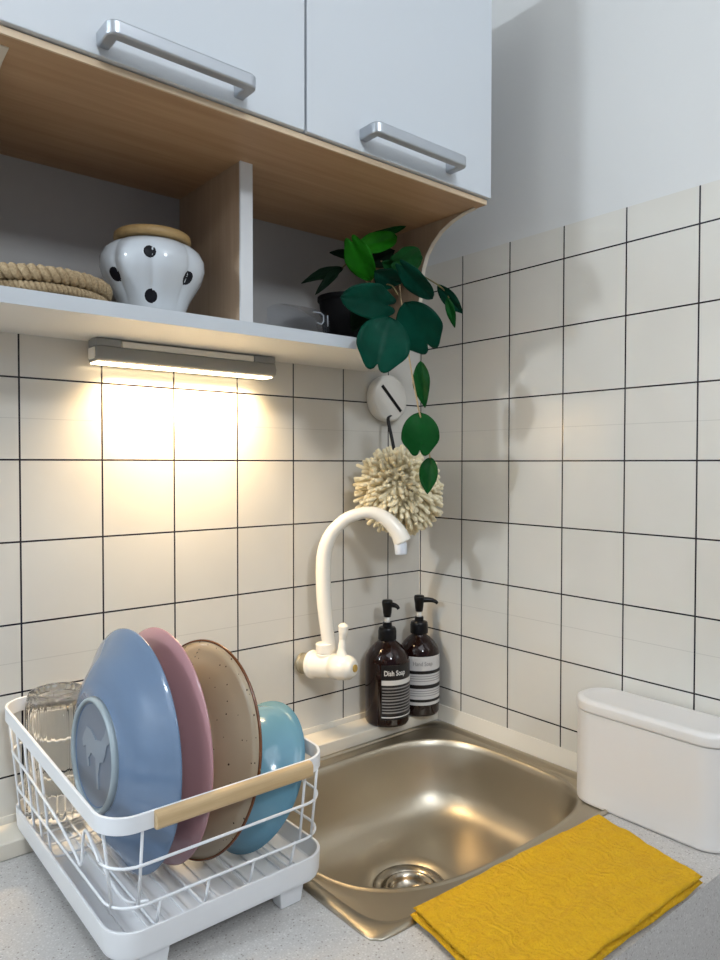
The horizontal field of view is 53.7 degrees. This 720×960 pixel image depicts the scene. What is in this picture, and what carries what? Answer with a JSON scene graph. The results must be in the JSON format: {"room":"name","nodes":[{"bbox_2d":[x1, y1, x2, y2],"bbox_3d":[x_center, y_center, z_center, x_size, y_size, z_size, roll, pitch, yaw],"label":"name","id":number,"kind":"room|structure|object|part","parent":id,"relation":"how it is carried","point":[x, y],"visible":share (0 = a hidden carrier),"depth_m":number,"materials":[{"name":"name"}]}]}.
{"room":"kitchen","nodes":[
{"label":"kitchen","id":0,"kind":"room"},
{"bbox_2d":[0,332,419,816],"bbox_3d":[-1.079,0.015,0.377,3.200,2.657,0.100,-1,2,-40],"label":"wall","id":1,"kind":"structure","parent":0,"point":[188,506],"depth_m":1.00,"materials":[{"name":"tile"}]},
{"bbox_2d":[0,712,364,825],"bbox_3d":[-0.506,0.421,0.792,1.600,0.026,0.006,-1,2,-40],"label":"trim","id":2,"kind":"structure","parent":1,"relation":"attached to","point":[11,818],"depth_m":1.16,"materials":[{"name":"beige"}]},
{"bbox_2d":[0,0,491,371],"bbox_3d":[-0.136,-0.452,0.887,0.635,0.550,0.301,-1,2,-40],"label":"upper cabinet","id":3,"kind":"object","parent":1,"relation":"attached to","point":[270,134],"visible":0.81,"depth_m":0.86,"materials":[{"name":"grey"}]},
{"bbox_2d":[0,262,112,300],"bbox_3d":[-0.354,-0.206,0.783,0.156,0.028,0.156,1,2,39],"label":"trivet","id":4,"kind":"object","parent":3,"relation":"on","point":[50,279],"visible":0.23,"depth_m":0.72,"materials":[{"name":"fabric"}]},
{"bbox_2d":[99,224,204,311],"bbox_3d":[-0.248,-0.243,0.853,0.124,0.101,0.124,-1,2,-40],"label":"lidded jar","id":5,"kind":"object","parent":3,"relation":"on","point":[147,265],"visible":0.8,"depth_m":0.81,"materials":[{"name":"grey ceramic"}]},
{"bbox_3d":[-0.248,-0.286,0.852,0.090,0.015,0.090,-1,2,-40],"label":"lid","id":6,"kind":"part","parent":5,"relation":"part of","materials":[{"name":"brown wood"}]},
{"bbox_3d":[-0.188,-0.555,0.698,0.313,0.335,0.018,-1,2,-40],"label":"door","id":7,"kind":"part","parent":3,"relation":"part of","materials":[{"name":"grey"}]},
{"bbox_3d":[-0.171,-0.402,0.684,0.154,0.014,0.031,-1,2,-40],"label":"handle","id":8,"kind":"part","parent":3,"relation":"part of","materials":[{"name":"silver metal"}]},
{"bbox_2d":[88,337,275,379],"bbox_3d":[-0.233,-0.163,0.970,0.263,0.031,0.032,-1,2,-40],"label":"lamp","id":9,"kind":"object","parent":3,"relation":"attached to","point":[101,351],"visible":1,"depth_m":0.95,"materials":[{"name":"grey"}]},
{"bbox_2d":[90,361,271,379],"bbox_3d":[-0.234,-0.148,0.970,0.256,0.002,0.023,-1,2,-40],"label":"diffuser","id":10,"kind":"object","parent":9,"relation":"attached to","point":[198,367],"depth_m":0.97,"materials":[{"name":"beige plastic"}]},
{"bbox_3d":[-0.234,-0.173,0.970,0.192,0.008,0.026,-1,2,-40],"label":"magnet plate","id":11,"kind":"part","parent":9,"relation":"part of","materials":[{"name":"grey metal"}]},
{"bbox_3d":[-0.228,-0.291,1.006,0.609,0.192,0.006,-1,2,-40],"label":"panel","id":12,"kind":"part","parent":3,"relation":"part of","materials":[{"name":"grey"}]},
{"bbox_2d":[0,302,378,371],"bbox_3d":[-0.178,-0.186,0.943,0.633,0.016,0.172,-1,2,-40],"label":"shelf","id":13,"kind":"object","parent":3,"relation":"attached to","point":[236,332],"depth_m":0.86,"materials":[{"name":"white"}]},
{"bbox_3d":[-0.150,-0.388,0.902,0.632,0.006,0.262,-1,2,-40],"label":"panel","id":14,"kind":"part","parent":3,"relation":"part of","materials":[{"name":"brown wood"}]},
{"bbox_2d":[313,311,327,326],"bbox_3d":[-0.082,-0.218,0.980,0.104,0.044,0.045,-1,2,-40],"label":"packet","id":15,"kind":"object","parent":3,"relation":"on","point":[313,311],"visible":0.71,"depth_m":0.98,"materials":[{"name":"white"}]},
{"bbox_2d":[301,226,462,493],"bbox_3d":[0.034,-0.181,1.010,0.223,0.405,0.159,0,1,8],"label":"trailing plant","id":16,"kind":"object","parent":3,"relation":"on","point":[362,311],"visible":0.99,"depth_m":1.01,"materials":[{"name":"green plant"}]},
{"bbox_3d":[-0.021,-0.233,1.054,0.085,0.073,0.085,-1,2,-40],"label":"pot","id":17,"kind":"part","parent":16,"relation":"part of","materials":[{"name":"black ceramic"}]},
{"bbox_3d":[0.057,-0.178,1.058,0.052,0.291,0.097,-1,2,-40],"label":"stem","id":18,"kind":"part","parent":16,"relation":"part of","materials":[{"name":"beige"}]},
{"bbox_3d":[0.070,-0.296,1.051,0.120,0.057,0.034,0,1,18],"label":"stem","id":19,"kind":"part","parent":16,"relation":"part of","materials":[{"name":"brown"}]},
{"bbox_3d":[0.057,-0.560,0.901,0.316,0.335,0.018,-1,2,-40],"label":"door","id":20,"kind":"part","parent":3,"relation":"part of","materials":[{"name":"grey"}]},
{"bbox_3d":[0.071,-0.411,0.884,0.160,0.014,0.031,-1,2,-40],"label":"handle","id":21,"kind":"part","parent":3,"relation":"part of","materials":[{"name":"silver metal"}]},
{"bbox_3d":[0.085,-0.294,1.110,0.006,0.191,0.246,-1,2,-40],"label":"panel","id":22,"kind":"part","parent":3,"relation":"part of","materials":[{"name":"brown wood"}]},
{"bbox_2d":[295,506,410,679],"bbox_3d":[-0.014,0.177,1.093,0.182,0.272,0.061,0,1,16],"label":"tap","id":23,"kind":"object","parent":1,"relation":"attached to","point":[322,662],"visible":1,"depth_m":1.09,"materials":[{"name":"white metal"}]},
{"bbox_3d":[-0.028,0.246,1.089,0.020,0.054,0.025,-1,2,-40],"label":"lever","id":24,"kind":"part","parent":23,"relation":"part of","materials":[{"name":"beige plastic"}]},
{"bbox_3d":[0.005,0.155,1.098,0.149,0.228,0.028,0,1,10],"label":"spout","id":25,"kind":"part","parent":23,"relation":"part of","materials":[{"name":"beige plastic"}]},
{"bbox_2d":[367,375,406,421],"bbox_3d":[0.047,-0.140,1.226,0.079,0.079,0.023,-1,2,-40],"label":"wall hook","id":26,"kind":"object","parent":1,"relation":"attached to","point":[386,395],"visible":0.98,"depth_m":1.21,"materials":[{"name":"white plastic"}]},
{"bbox_2d":[353,415,443,535],"bbox_3d":[0.070,-0.007,1.152,0.150,0.204,0.131,-1,2,-40],"label":"ball","id":27,"kind":"object","parent":26,"relation":"hanging from","point":[391,483],"visible":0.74,"depth_m":1.12,"materials":[{"name":"beige fabric"}]},
{"bbox_2d":[419,0,719,752],"bbox_3d":[1.168,0.023,0.097,0.100,2.657,3.200,-1,2,-40],"label":"wall","id":28,"kind":"structure","parent":0,"point":[573,401],"depth_m":1.03,"materials":[{"name":"tile"}]},
{"bbox_2d":[438,704,576,771],"bbox_3d":[0.491,0.420,0.840,0.006,0.026,1.193,-1,2,-40],"label":"trim","id":29,"kind":"structure","parent":28,"relation":"attached to","point":[557,755],"depth_m":1.14,"materials":[{"name":"beige"}]},
{"bbox_3d":[-0.065,1.399,-0.893,3.300,0.050,3.400,-1,2,-40],"label":"floor","id":30,"kind":"structure","parent":0,"visible":0},
{"bbox_3d":[-0.317,0.961,0.589,1.576,0.756,0.540,-1,2,-40],"label":"base cabinet","id":31,"kind":"object","parent":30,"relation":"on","visible":0},
{"bbox_2d":[0,719,719,959],"bbox_3d":[-0.322,0.511,0.572,1.600,0.143,0.584,-1,2,-40],"label":"countertop","id":32,"kind":"structure","parent":31,"relation":"on","point":[38,922],"depth_m":0.70,"materials":[{"name":"stone"}]},
{"bbox_2d":[5,696,319,959],"bbox_3d":[-0.228,0.349,0.797,0.242,0.169,0.362,-1,2,-40],"label":"dish rack","id":33,"kind":"object","parent":32,"relation":"on","point":[129,916],"visible":0.71,"depth_m":0.70,"materials":[{"name":"white metal"}]},
{"bbox_2d":[25,682,81,827],"bbox_3d":[-0.357,0.320,0.840,0.071,0.148,0.070,-1,2,-40],"label":"ribbed glass","id":34,"kind":"object","parent":33,"relation":"in","point":[49,708],"visible":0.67,"depth_m":0.81,"materials":[{"name":"clear glass"}]},
{"bbox_2d":[71,628,181,875],"bbox_3d":[-0.252,0.275,0.721,0.048,0.241,0.241,-1,2,-41],"label":"serving plate","id":35,"kind":"object","parent":33,"relation":"in","point":[126,753],"visible":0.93,"depth_m":0.68,"materials":[{"name":"blue ceramic"}]},
{"bbox_2d":[16,798,319,959],"bbox_3d":[-0.226,0.400,0.804,0.232,0.027,0.336,-1,2,-40],"label":"drip tray","id":36,"kind":"object","parent":33,"relation":"attached to","point":[148,932],"depth_m":0.71,"materials":[{"name":"white plastic"}]},
{"bbox_2d":[139,627,213,864],"bbox_3d":[-0.219,0.276,0.744,0.030,0.238,0.238,-1,2,-40],"label":"dinner plate","id":37,"kind":"object","parent":33,"relation":"in","point":[180,673],"visible":0.21,"depth_m":0.68,"materials":[{"name":"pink ceramic"}]},
{"bbox_2d":[182,639,261,860],"bbox_3d":[-0.180,0.285,0.761,0.223,0.219,0.056,1,2,44],"label":"plate","id":38,"kind":"object","parent":33,"relation":"in","point":[230,699],"visible":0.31,"depth_m":0.71,"materials":[{"name":"brown ceramic"}]},
{"bbox_3d":[-0.113,0.291,0.663,0.164,0.016,0.012,-1,2,-40],"label":"wooden handle","id":39,"kind":"part","parent":33,"relation":"part of","materials":[{"name":"brown wood"}]},
{"bbox_2d":[226,701,304,854],"bbox_3d":[-0.127,0.326,0.784,0.102,0.141,0.159,-1,2,-31],"label":"bowl","id":40,"kind":"object","parent":33,"relation":"in","point":[283,744],"visible":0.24,"depth_m":0.74,"materials":[{"name":"blue ceramic"}]},
{"bbox_2d":[0,712,437,861],"bbox_3d":[-0.491,0.425,0.769,1.594,0.020,0.048,-1,2,-40],"label":"stone ledge","id":41,"kind":"object","parent":32,"relation":"on","point":[13,843],"visible":0.24,"depth_m":1.13,"materials":[{"name":"beige stone"}]},
{"bbox_2d":[365,599,409,727],"bbox_3d":[0.046,0.303,1.195,0.074,0.204,0.075,-1,2,-40],"label":"pump bottle","id":42,"kind":"object","parent":41,"relation":"on","point":[387,662],"visible":1,"depth_m":1.17,"materials":[{"name":"black glass"}]},
{"bbox_2d":[401,594,439,716],"bbox_3d":[0.103,0.302,1.244,0.070,0.204,0.071,-1,2,-40],"label":"pump bottle","id":43,"kind":"object","parent":41,"relation":"on","point":[422,650],"visible":0.93,"depth_m":1.22,"materials":[{"name":"black glass"}]},
{"bbox_2d":[287,721,608,940],"bbox_3d":[0.076,0.500,0.963,0.471,0.148,0.375,-1,2,-40],"label":"sink","id":44,"kind":"object","parent":32,"relation":"in","point":[403,819],"visible":0.61,"depth_m":1.06,"materials":[{"name":"silver metal"}]},
{"bbox_2d":[410,814,702,959],"bbox_3d":[0.213,0.425,0.734,0.339,0.015,0.165,-1,2,-40],"label":"folded towel","id":45,"kind":"object","parent":32,"relation":"on","point":[583,891],"visible":1,"depth_m":0.71,"materials":[{"name":"yellow fabric"}]},
{"bbox_2d":[576,688,719,853],"bbox_3d":[0.376,0.362,0.911,0.078,0.140,0.211,-1,2,-40],"label":"lidded box","id":46,"kind":"object","parent":32,"relation":"on","point":[654,765],"visible":1,"depth_m":0.88,"materials":[{"name":"white plastic"}]},
{"bbox_3d":[0.376,0.300,0.910,0.078,0.016,0.211,-1,2,-40],"label":"lid","id":47,"kind":"part","parent":46,"relation":"part of","materials":[{"name":"white plastic"}]}
]}

